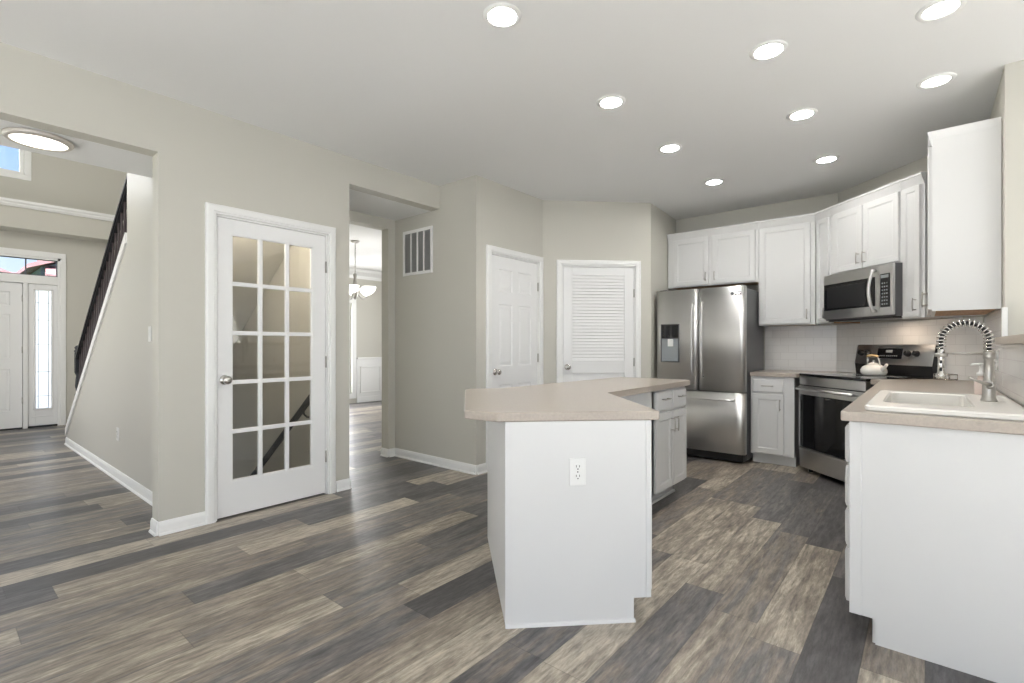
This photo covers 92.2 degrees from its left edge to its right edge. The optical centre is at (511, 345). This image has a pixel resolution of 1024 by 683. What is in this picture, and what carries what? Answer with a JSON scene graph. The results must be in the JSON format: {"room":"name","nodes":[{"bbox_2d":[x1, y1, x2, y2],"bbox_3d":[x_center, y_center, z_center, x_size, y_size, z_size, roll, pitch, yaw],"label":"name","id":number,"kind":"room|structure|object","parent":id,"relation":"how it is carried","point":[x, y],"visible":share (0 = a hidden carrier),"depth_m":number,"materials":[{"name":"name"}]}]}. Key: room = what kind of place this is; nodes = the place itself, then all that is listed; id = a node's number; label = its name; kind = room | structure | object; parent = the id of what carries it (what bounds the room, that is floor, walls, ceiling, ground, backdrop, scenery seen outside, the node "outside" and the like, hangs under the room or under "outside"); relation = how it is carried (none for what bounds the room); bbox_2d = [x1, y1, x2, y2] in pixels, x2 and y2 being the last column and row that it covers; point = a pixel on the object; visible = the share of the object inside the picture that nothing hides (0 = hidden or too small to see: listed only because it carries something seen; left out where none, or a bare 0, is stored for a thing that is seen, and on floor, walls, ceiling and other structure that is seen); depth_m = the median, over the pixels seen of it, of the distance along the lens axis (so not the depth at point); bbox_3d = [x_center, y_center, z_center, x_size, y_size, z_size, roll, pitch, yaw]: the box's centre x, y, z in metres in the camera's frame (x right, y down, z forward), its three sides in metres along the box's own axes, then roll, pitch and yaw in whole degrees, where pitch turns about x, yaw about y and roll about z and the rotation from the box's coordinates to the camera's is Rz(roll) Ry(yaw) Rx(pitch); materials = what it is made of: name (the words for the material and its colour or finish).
{"room":"kitchen","nodes":[
{"label":"kitchen","id":0,"kind":"room"},
{"bbox_2d":[0,152,126,422],"bbox_3d":[-7.357,-1.473,6.587,0.140,5.300,3.650,0,0,40],"label":"wall","id":1,"kind":"structure","parent":0,"point":[55,181],"depth_m":7.38,"materials":[{"name":"grey paint"}]},
{"bbox_2d":[0,149,30,180],"bbox_3d":[-7.431,-2.823,6.434,0.095,0.940,1.660,0,0,40],"label":"window","id":2,"kind":"structure","parent":1,"relation":"in","point":[24,173],"depth_m":6.99,"materials":[{"name":"white paint"}]},
{"bbox_2d":[0,247,65,430],"bbox_3d":[-7.165,-0.093,6.785,0.140,2.540,1.520,0,0,40],"label":"door","id":3,"kind":"structure","parent":1,"relation":"in","point":[32,307],"depth_m":7.08,"materials":[{"name":"white paint"}]},
{"bbox_2d":[0,205,112,242],"bbox_3d":[-7.170,-1.743,6.430,0.350,0.280,3.650,0,0,40],"label":"wall ledge","id":4,"kind":"object","parent":1,"relation":"attached to","point":[15,219],"depth_m":6.99,"materials":[{"name":"grey paint"}]},
{"bbox_2d":[0,197,114,221],"bbox_3d":[-7.143,-1.928,6.407,0.420,0.090,3.650,0,0,40],"label":"trim ledge","id":5,"kind":"object","parent":4,"relation":"on","point":[3,201],"depth_m":6.95,"materials":[{"name":"white paint"}]},
{"bbox_2d":[0,119,152,177],"bbox_3d":[-3.202,-1.473,2.422,0.480,0.540,2.600,0,0,40],"label":"ceiling","id":6,"kind":"structure","parent":0,"point":[87,152],"depth_m":3.12,"materials":[{"name":"white paint"}]},
{"bbox_2d":[1,127,74,151],"bbox_3d":[-2.740,-1.188,2.857,0.308,0.030,0.308,0,0,40],"label":"recessed light","id":7,"kind":"object","parent":6,"relation":"in","point":[32,138],"visible":1,"depth_m":2.82,"materials":[{"name":"silver metal"}]},
{"bbox_2d":[8,134,67,150],"bbox_3d":[-2.740,-1.187,2.857,0.250,0.027,0.250,0,0,40],"label":"diffuser","id":8,"kind":"object","parent":7,"relation":"attached to","point":[36,141],"depth_m":2.84,"materials":[{"name":"white"}]},
{"bbox_2d":[67,173,152,491],"bbox_3d":[-3.727,-1.473,4.622,4.110,5.300,0.100,0,0,40],"label":"wall","id":9,"kind":"structure","parent":0,"point":[139,188],"depth_m":4.12,"materials":[{"name":"grey paint"}]},
{"bbox_2d":[65,232,126,435],"bbox_3d":[-4.256,0.063,5.065,2.730,2.031,0.130,0,0,40],"label":"trim","id":10,"kind":"structure","parent":9,"relation":"attached to","point":[124,241],"depth_m":4.76,"materials":[{"name":"white paint"}]},
{"bbox_2d":[74,175,126,393],"bbox_3d":[-4.056,-0.479,4.898,2.608,2.426,0.076,0,0,40],"label":"stair railing","id":11,"kind":"object","parent":10,"relation":"on","point":[119,226],"visible":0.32,"depth_m":4.88,"materials":[{"name":"black metal"}]},
{"bbox_2d":[64,437,152,505],"bbox_3d":[-3.766,1.135,4.575,4.110,0.085,0.022,0,0,40],"label":"baseboard","id":12,"kind":"structure","parent":9,"relation":"attached to","point":[126,481],"depth_m":4.37,"materials":[{"name":"white paint"}]},
{"bbox_2d":[116,427,118,440],"bbox_3d":[-3.467,0.777,4.333,0.072,0.116,0.010,0,0,40],"label":"wall outlet","id":13,"kind":"object","parent":9,"relation":"attached to","point":[117,428],"visible":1,"depth_m":4.33,"materials":[{"name":"white plastic"}]},
{"bbox_2d":[148,326,151,341],"bbox_3d":[-2.733,-0.089,3.719,0.072,0.116,0.008,0,0,40],"label":"light switch","id":14,"kind":"object","parent":9,"relation":"attached to","point":[149,327],"visible":1,"depth_m":3.71,"materials":[{"name":"white plastic"}]},
{"bbox_2d":[0,42,438,521],"bbox_3d":[-3.179,-0.193,1.975,0.120,2.740,7.545,0,0,40],"label":"wall","id":15,"kind":"structure","parent":0,"point":[200,156],"depth_m":3.18,"materials":[{"name":"grey paint"}]},
{"bbox_2d":[148,518,157,536],"bbox_3d":[-2.247,1.135,3.087,0.120,0.085,0.022,0,0,40],"label":"baseboard","id":16,"kind":"structure","parent":15,"relation":"attached to","point":[153,530],"depth_m":3.08,"materials":[{"name":"white paint"}]},
{"bbox_2d":[158,511,205,535],"bbox_3d":[-2.102,1.135,3.150,0.022,0.085,0.260,0,0,40],"label":"baseboard","id":17,"kind":"structure","parent":15,"relation":"attached to","point":[165,527],"depth_m":3.14,"materials":[{"name":"white paint"}]},
{"bbox_2d":[205,202,335,524],"bbox_3d":[-1.747,0.115,3.629,0.170,2.124,0.934,0,0,40],"label":"door","id":18,"kind":"structure","parent":15,"relation":"in","point":[225,496],"depth_m":3.53,"materials":[{"name":"white paint"}]},
{"bbox_2d":[336,478,350,491],"bbox_3d":[-1.375,1.135,4.018,0.022,0.085,0.124,0,0,40],"label":"baseboard","id":19,"kind":"structure","parent":15,"relation":"attached to","point":[341,485],"depth_m":4.01,"materials":[{"name":"white paint"}]},
{"bbox_2d":[233,246,309,478],"bbox_3d":[-3.782,-0.673,6.051,6.030,6.900,0.120,0,0,40],"label":"wall","id":20,"kind":"structure","parent":0,"point":[245,347],"depth_m":4.66,"materials":[{"name":"grey paint"}]},
{"bbox_2d":[233,236,290,345],"bbox_3d":[-3.404,-0.248,5.043,4.005,2.850,0.930,0,0,40],"label":"ceiling","id":21,"kind":"structure","parent":20,"relation":"attached to","point":[244,249],"depth_m":4.55,"materials":[{"name":"beige paint"}]},
{"bbox_2d":[250,394,309,475],"bbox_3d":[-2.428,1.183,4.771,2.182,1.660,0.100,0,0,40],"label":"handrail","id":22,"kind":"object","parent":20,"relation":"attached to","point":[306,403],"visible":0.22,"depth_m":4.39,"materials":[{"name":"black wood"}]},
{"bbox_2d":[349,278,381,403],"bbox_3d":[-3.953,-0.193,9.358,0.140,2.740,4.730,0,0,40],"label":"wall","id":23,"kind":"structure","parent":0,"point":[368,310],"depth_m":10.37,"materials":[{"name":"grey paint"}]},
{"bbox_2d":[349,298,355,398],"bbox_3d":[-3.532,0.052,9.795,0.095,2.050,0.940,0,0,40],"label":"window","id":24,"kind":"structure","parent":23,"relation":"in","point":[353,301],"depth_m":10.07,"materials":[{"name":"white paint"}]},
{"bbox_2d":[349,268,381,281],"bbox_3d":[-3.850,-1.473,9.279,0.120,0.180,4.720,0,0,40],"label":"crown molding","id":25,"kind":"structure","parent":23,"relation":"attached to","point":[361,274],"depth_m":10.25,"materials":[{"name":"white paint"}]},
{"bbox_2d":[356,357,381,402],"bbox_3d":[-2.775,0.710,10.621,0.045,0.935,1.280,0,0,40],"label":"wainscoting","id":26,"kind":"structure","parent":23,"relation":"attached to","point":[368,369],"depth_m":10.35,"materials":[{"name":"white paint"}]},
{"bbox_2d":[349,224,381,271],"bbox_3d":[-2.235,-1.643,7.984,4.720,0.160,4.830,0,0,40],"label":"ceiling","id":27,"kind":"structure","parent":0,"point":[369,248],"depth_m":7.92,"materials":[{"name":"white paint"}]},
{"bbox_2d":[349,240,375,299],"bbox_3d":[-2.317,-1.123,7.342,0.607,0.880,0.628,0,0,11],"label":"chandelier","id":28,"kind":"object","parent":27,"relation":"hanging from","point":[353,289],"visible":0.77,"depth_m":7.30,"materials":[{"name":"white glass"}]},
{"bbox_2d":[349,210,394,448],"bbox_3d":[-0.405,-0.193,6.386,0.120,2.740,4.730,0,0,40],"label":"wall","id":29,"kind":"structure","parent":0,"point":[387,226],"depth_m":5.25,"materials":[{"name":"grey paint"}]},
{"bbox_2d":[380,448,388,456],"bbox_3d":[-1.359,1.135,5.245,0.120,0.085,0.022,0,0,40],"label":"baseboard","id":30,"kind":"object","parent":29,"relation":"attached to","point":[384,452],"visible":1,"depth_m":5.24,"materials":[{"name":"white paint"}]},
{"bbox_2d":[389,448,394,456],"bbox_3d":[-1.270,1.135,5.241,0.022,0.085,0.086,0,0,40],"label":"baseboard","id":31,"kind":"structure","parent":29,"relation":"attached to","point":[392,450],"depth_m":5.23,"materials":[{"name":"white paint"}]},
{"bbox_2d":[349,189,429,220],"bbox_3d":[-1.341,-1.531,4.721,0.580,0.384,0.975,0,0,40],"label":"ceiling","id":32,"kind":"structure","parent":0,"point":[361,202],"depth_m":4.77,"materials":[{"name":"white paint"}]},
{"bbox_2d":[395,178,466,462],"bbox_3d":[-0.771,-0.193,4.958,1.150,2.740,0.120,0,0,40],"label":"wall","id":33,"kind":"structure","parent":0,"point":[431,308],"depth_m":4.88,"materials":[{"name":"grey paint"}]},
{"bbox_2d":[403,225,432,276],"bbox_3d":[-0.965,-0.961,5.034,0.465,0.465,0.012,0,0,40],"label":"air vent","id":34,"kind":"object","parent":33,"relation":"in","point":[417,243],"visible":1,"depth_m":5.02,"materials":[{"name":"white metal"}]},
{"bbox_2d":[395,448,475,474],"bbox_3d":[-0.796,1.135,4.886,1.205,0.085,0.022,0,0,40],"label":"baseboard","id":35,"kind":"structure","parent":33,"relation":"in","point":[410,455],"depth_m":4.83,"materials":[{"name":"white paint"}]},
{"bbox_2d":[0,401,995,682],"bbox_3d":[-1.624,1.237,3.122,13.500,0.120,11.700,0,0,40],"label":"floor","id":36,"kind":"structure","parent":0,"point":[389,577],"depth_m":2.37,"materials":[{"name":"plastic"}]},
{"bbox_2d":[488,392,652,628],"bbox_3d":[0.332,0.748,2.942,0.975,0.858,1.916,0,0,16],"label":"base cabinet","id":37,"kind":"object","parent":36,"relation":"on","point":[570,502],"visible":0.98,"depth_m":2.09,"materials":[{"name":"white paint"}]},
{"bbox_2d":[464,377,689,421],"bbox_3d":[0.573,0.299,3.131,1.394,0.040,2.514,0,0,40],"label":"countertop","id":38,"kind":"structure","parent":37,"relation":"on","point":[595,399],"depth_m":2.47,"materials":[{"name":"beige stone"}]},
{"bbox_2d":[569,458,585,485],"bbox_3d":[0.277,0.532,2.083,0.072,0.116,0.007,0,0,-5],"label":"outlet","id":39,"kind":"object","parent":37,"relation":"attached to","point":[577,466],"depth_m":2.08,"materials":[{"name":"white plastic"}]},
{"bbox_2d":[574,463,581,470],"bbox_3d":[0.278,0.512,2.078,0.033,0.033,0.004,0,0,-5],"label":"socket","id":40,"kind":"object","parent":37,"relation":"attached to","point":[579,468],"depth_m":2.08,"materials":[{"name":"white plastic"}]},
{"bbox_2d":[574,473,581,480],"bbox_3d":[0.278,0.552,2.078,0.033,0.033,0.004,0,0,-5],"label":"socket","id":41,"kind":"object","parent":37,"relation":"attached to","point":[577,474],"depth_m":2.08,"materials":[{"name":"white plastic"}]},
{"bbox_2d":[652,386,686,503],"bbox_3d":[1.021,0.748,3.908,0.585,0.858,0.605,0,0,40],"label":"base cabinet","id":42,"kind":"object","parent":36,"relation":"on","point":[670,431],"visible":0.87,"depth_m":3.72,"materials":[{"name":"white paint"}]},
{"bbox_2d":[657,285,763,462],"bbox_3d":[2.160,0.275,5.396,0.910,1.765,0.833,0,0,40],"label":"refrigerator","id":43,"kind":"object","parent":36,"relation":"on","point":[710,338],"visible":0.88,"depth_m":5.05,"materials":[{"name":"grey metal"}]},
{"bbox_2d":[751,376,802,466],"bbox_3d":[2.742,0.741,5.070,0.388,0.872,0.685,0,0,40],"label":"base cabinet","id":44,"kind":"object","parent":36,"relation":"on","point":[774,400],"visible":0.93,"depth_m":4.84,"materials":[{"name":"white paint"}]},
{"bbox_2d":[750,370,848,377],"bbox_3d":[2.918,0.283,4.941,0.827,0.040,0.653,0,0,40],"label":"countertop","id":45,"kind":"structure","parent":44,"relation":"on","point":[768,373],"depth_m":4.86,"materials":[{"name":"beige laminate"}]},
{"bbox_2d":[795,344,938,481],"bbox_3d":[3.031,0.583,4.291,0.719,1.188,0.789,0,0,-5],"label":"range","id":46,"kind":"object","parent":36,"relation":"on","point":[823,397],"visible":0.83,"depth_m":4.26,"materials":[{"name":"grey metal"}]},
{"bbox_2d":[799,373,932,381],"bbox_3d":[3.046,0.270,4.292,0.600,0.022,0.789,0,0,-5],"label":"cooktop","id":47,"kind":"object","parent":46,"relation":"in","point":[832,377],"depth_m":4.16,"materials":[{"name":"grey glass"}]},
{"bbox_2d":[860,354,887,375],"bbox_3d":[3.149,0.166,4.291,0.193,0.185,0.213,0,0,33],"label":"kettle","id":48,"kind":"object","parent":46,"relation":"on","point":[871,369],"visible":1,"depth_m":4.24,"materials":[{"name":"white ceramic"}]},
{"bbox_2d":[845,421,1023,682],"bbox_3d":[1.866,0.741,2.190,0.628,0.872,0.946,0,0,40],"label":"base cabinet","id":49,"kind":"object","parent":36,"relation":"on","point":[934,517],"visible":0.92,"depth_m":1.82,"materials":[{"name":"white paint"}]},
{"bbox_3d":[2.590,0.741,3.054,0.628,0.872,1.300,0,0,40],"label":"base cabinet","id":50,"kind":"object","parent":36,"relation":"on","visible":0},
{"bbox_2d":[841,379,1023,434],"bbox_3d":[2.432,0.283,2.902,0.653,0.040,2.803,0,0,40],"label":"countertop","id":51,"kind":"structure","parent":50,"relation":"on","point":[855,412],"depth_m":1.94,"materials":[{"name":"beige stone"}]},
{"bbox_2d":[865,390,1023,421],"bbox_3d":[1.895,0.337,2.180,0.485,0.196,0.885,0,0,40],"label":"sink","id":52,"kind":"object","parent":51,"relation":"in","point":[909,402],"visible":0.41,"depth_m":1.98,"materials":[{"name":"white ceramic"}]},
{"bbox_2d":[933,373,957,379],"bbox_3d":[3.315,0.237,3.772,0.077,0.047,0.127,0,0,-5],"label":"sponge holder","id":53,"kind":"object","parent":51,"relation":"on","point":[933,373],"visible":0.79,"depth_m":3.72,"materials":[{"name":"silver metal"}]},
{"bbox_2d":[934,319,997,401],"bbox_3d":[1.977,0.060,2.147,0.209,0.358,0.135,0,0,40],"label":"faucet","id":54,"kind":"object","parent":51,"relation":"on","point":[988,383],"visible":1,"depth_m":2.13,"materials":[{"name":"grey metal"}]},
{"bbox_2d":[970,363,982,394],"bbox_3d":[2.349,0.174,2.485,0.074,0.177,0.050,0,0,6],"label":"soap bottle","id":55,"kind":"object","parent":51,"relation":"on","point":[977,386],"visible":0.64,"depth_m":2.48,"materials":[{"name":"beige"}]},
{"bbox_2d":[467,175,542,464],"bbox_3d":[-0.044,-0.193,4.938,0.120,2.740,1.026,0,0,40],"label":"wall","id":56,"kind":"structure","parent":0,"point":[498,215],"depth_m":4.58,"materials":[{"name":"grey paint"}]},
{"bbox_2d":[476,463,487,474],"bbox_3d":[-0.277,1.135,4.550,0.022,0.085,0.130,0,0,40],"label":"baseboard","id":57,"kind":"structure","parent":56,"relation":"attached to","point":[481,468],"depth_m":4.54,"materials":[{"name":"white paint"}]},
{"bbox_2d":[486,244,542,470],"bbox_3d":[0.020,0.116,4.960,0.170,2.122,0.884,0,0,40],"label":"door","id":58,"kind":"structure","parent":56,"relation":"in","point":[514,286],"depth_m":4.91,"materials":[{"name":"white paint"}]},
{"bbox_2d":[0,0,1023,219],"bbox_3d":[0.484,-1.653,0.769,7.045,0.180,10.600,0,0,40],"label":"ceiling","id":59,"kind":"structure","parent":0,"point":[430,91],"depth_m":2.87,"materials":[{"name":"white paint"}]},
{"bbox_2d":[483,2,521,28],"bbox_3d":[-0.046,-1.559,2.335,0.184,0.008,0.184,0,0,40],"label":"recessed light","id":60,"kind":"object","parent":59,"relation":"in","point":[501,15],"visible":1,"depth_m":2.33,"materials":[{"name":"white paint"}]},
{"bbox_2d":[596,95,625,108],"bbox_3d":[0.634,-1.559,3.160,0.184,0.008,0.184,0,0,40],"label":"recessed light","id":61,"kind":"object","parent":59,"relation":"in","point":[609,101],"visible":1,"depth_m":3.15,"materials":[{"name":"white paint"}]},
{"bbox_2d":[658,143,681,152],"bbox_3d":[1.250,-1.559,3.897,0.184,0.008,0.184,0,0,40],"label":"recessed light","id":62,"kind":"object","parent":59,"relation":"in","point":[673,147],"visible":1,"depth_m":3.89,"materials":[{"name":"white paint"}]},
{"bbox_2d":[704,179,724,185],"bbox_3d":[1.929,-1.559,4.705,0.184,0.008,0.184,0,0,40],"label":"recessed light","id":63,"kind":"object","parent":59,"relation":"in","point":[711,182],"visible":1,"depth_m":4.70,"materials":[{"name":"white paint"}]},
{"bbox_2d":[749,40,787,60],"bbox_3d":[1.356,-1.559,2.608,0.184,0.008,0.184,0,0,40],"label":"recessed light","id":64,"kind":"object","parent":59,"relation":"in","point":[767,50],"visible":1,"depth_m":2.60,"materials":[{"name":"white paint"}]},
{"bbox_2d":[786,108,817,120],"bbox_3d":[1.958,-1.559,3.330,0.184,0.008,0.184,0,0,40],"label":"recessed light","id":65,"kind":"object","parent":59,"relation":"in","point":[805,113],"visible":1,"depth_m":3.32,"materials":[{"name":"white paint"}]},
{"bbox_2d":[814,155,839,163],"bbox_3d":[2.636,-1.559,4.131,0.184,0.008,0.184,0,0,40],"label":"recessed light","id":66,"kind":"object","parent":59,"relation":"in","point":[830,158],"visible":1,"depth_m":4.12,"materials":[{"name":"white paint"}]},
{"bbox_2d":[916,72,956,88],"bbox_3d":[2.501,-1.559,2.908,0.184,0.008,0.184,0,0,40],"label":"recessed light","id":67,"kind":"object","parent":59,"relation":"in","point":[937,80],"visible":1,"depth_m":2.90,"materials":[{"name":"white paint"}]},
{"bbox_2d":[915,0,966,21],"bbox_3d":[1.988,-1.559,2.287,0.184,0.008,0.184,0,0,40],"label":"recessed light","id":68,"kind":"object","parent":59,"relation":"in","point":[936,10],"visible":1,"depth_m":2.29,"materials":[{"name":"white paint"}]},
{"bbox_2d":[543,200,650,383],"bbox_3d":[0.918,-0.193,5.401,1.195,2.740,0.120,0,0,-5],"label":"wall","id":69,"kind":"structure","parent":0,"point":[572,230],"depth_m":5.34,"materials":[{"name":"grey paint"}]},
{"bbox_2d":[556,260,640,382],"bbox_3d":[0.938,0.126,5.368,0.928,2.102,0.170,0,0,-5],"label":"door","id":70,"kind":"structure","parent":69,"relation":"in","point":[598,302],"depth_m":5.36,"materials":[{"name":"white paint"}]},
{"bbox_2d":[651,204,675,377],"bbox_3d":[1.728,-0.193,5.793,0.120,2.740,0.894,0,0,36],"label":"wall","id":71,"kind":"structure","parent":0,"point":[662,224],"depth_m":5.55,"materials":[{"name":"grey paint"}]},
{"bbox_2d":[676,193,837,371],"bbox_3d":[2.688,-0.193,5.654,1.780,2.740,0.120,0,0,40],"label":"wall","id":72,"kind":"structure","parent":0,"point":[812,204],"depth_m":5.50,"materials":[{"name":"grey paint"}]},
{"bbox_2d":[667,221,758,289],"bbox_3d":[2.317,-0.996,5.635,0.985,0.635,0.385,0,0,40],"label":"upper cabinet","id":73,"kind":"object","parent":72,"relation":"attached to","point":[723,256],"visible":0.94,"depth_m":5.49,"materials":[{"name":"white paint"}]},
{"bbox_2d":[758,213,820,326],"bbox_3d":[2.894,-0.763,5.152,0.516,1.100,0.385,0,0,40],"label":"upper cabinet","id":74,"kind":"object","parent":72,"relation":"attached to","point":[787,245],"visible":0.95,"depth_m":5.02,"materials":[{"name":"white paint"}]},
{"bbox_2d":[765,325,835,370],"bbox_3d":[3.064,0.025,5.254,0.670,0.474,0.008,0,0,40],"label":"tile backsplash","id":75,"kind":"structure","parent":72,"relation":"attached to","point":[805,348],"depth_m":5.24,"materials":[{"name":"white tile"}]},
{"bbox_2d":[838,156,984,380],"bbox_3d":[3.455,-0.193,4.323,0.120,2.740,1.442,0,0,-5],"label":"wall","id":76,"kind":"structure","parent":0,"point":[920,165],"depth_m":4.44,"materials":[{"name":"grey paint"}]},
{"bbox_2d":[815,208,861,323],"bbox_3d":[3.150,-0.763,4.791,0.365,1.100,0.209,0,0,-5],"label":"upper cabinet","id":77,"kind":"object","parent":76,"relation":"attached to","point":[823,218],"visible":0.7,"depth_m":4.78,"materials":[{"name":"white paint"}]},
{"bbox_2d":[828,180,901,273],"bbox_3d":[3.193,-0.989,4.306,0.365,0.648,0.763,0,0,-5],"label":"upper cabinet","id":78,"kind":"object","parent":76,"relation":"attached to","point":[866,227],"visible":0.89,"depth_m":4.23,"materials":[{"name":"white paint"}]},
{"bbox_2d":[824,262,902,321],"bbox_3d":[3.137,-0.441,4.277,0.490,0.435,0.762,0,0,-5],"label":"microwave","id":79,"kind":"object","parent":78,"relation":"attached to","point":[875,293],"visible":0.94,"depth_m":4.16,"materials":[{"name":"grey metal"}]},
{"bbox_2d":[836,317,983,380],"bbox_3d":[3.383,0.025,4.321,0.008,0.474,1.447,0,0,-5],"label":"tile backsplash","id":80,"kind":"structure","parent":76,"relation":"attached to","point":[848,336],"depth_m":4.12,"materials":[{"name":"white tile"}]},
{"bbox_2d":[899,172,962,318],"bbox_3d":[3.235,-0.763,3.828,0.365,1.100,0.193,0,0,-5],"label":"upper cabinet","id":81,"kind":"object","parent":76,"relation":"attached to","point":[913,187],"visible":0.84,"depth_m":3.79,"materials":[{"name":"white paint"}]},
{"bbox_2d":[987,60,1023,394],"bbox_3d":[3.145,-0.193,3.131,0.120,2.740,1.120,0,0,40],"label":"wall","id":82,"kind":"structure","parent":0,"point":[1008,104],"depth_m":2.72,"materials":[{"name":"grey paint"}]},
{"bbox_2d":[921,117,1001,316],"bbox_3d":[2.938,-0.763,3.263,0.358,1.100,0.845,0,0,40],"label":"upper cabinet","id":83,"kind":"object","parent":82,"relation":"attached to","point":[964,162],"visible":1,"depth_m":2.93,"materials":[{"name":"white paint"}]},
{"bbox_2d":[984,308,1003,392],"bbox_3d":[3.093,0.025,3.170,0.008,0.474,1.108,0,0,40],"label":"tile backsplash","id":84,"kind":"structure","parent":82,"relation":"attached to","point":[993,320],"depth_m":2.94,"materials":[{"name":"white tile"}]},
{"bbox_2d":[995,351,997,369],"bbox_3d":[2.883,0.087,2.934,0.010,0.116,0.072,0,0,40],"label":"wall outlet","id":85,"kind":"object","parent":82,"relation":"attached to","point":[996,358],"visible":0.84,"depth_m":2.92,"materials":[{"name":"white plastic"}]},
{"bbox_2d":[1002,307,1007,335],"bbox_3d":[2.731,-0.131,2.733,0.023,0.164,0.022,0,0,40],"label":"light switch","id":86,"kind":"structure","parent":82,"relation":"attached to","point":[1004,309],"depth_m":2.72,"materials":[{"name":"white paint"}]},
{"bbox_3d":[2.317,0.586,2.142,0.120,1.182,1.460,0,0,40],"label":"wall","id":87,"kind":"structure","parent":0,"visible":0},
{"bbox_2d":[995,334,1023,343],"bbox_3d":[2.339,-0.028,2.107,0.280,0.040,1.475,0,0,40],"label":"ledge cap","id":88,"kind":"object","parent":87,"relation":"on","point":[1012,339],"visible":0.96,"depth_m":2.24,"materials":[{"name":"beige laminate"}]},
{"bbox_2d":[1003,344,1023,405],"bbox_3d":[2.267,0.128,2.184,0.008,0.269,1.460,0,0,40],"label":"tile backsplash","id":89,"kind":"structure","parent":87,"relation":"attached to","point":[1013,354],"depth_m":2.38,"materials":[{"name":"white tile"}]},
{"label":"outside","id":90,"kind":"structure","parent":0,"visible":0},
{"bbox_3d":[-26.868,1.452,22.508,49.900,0.150,80.000,0,0,40],"label":"lawn","id":91,"kind":"structure","parent":90,"visible":0},
{"bbox_2d":[16,260,55,275],"bbox_3d":[-18.168,-1.898,24.873,8.800,6.550,9.800,0,0,40],"label":"house","id":92,"kind":"structure","parent":91,"relation":"on","point":[47,268],"depth_m":18.99,"materials":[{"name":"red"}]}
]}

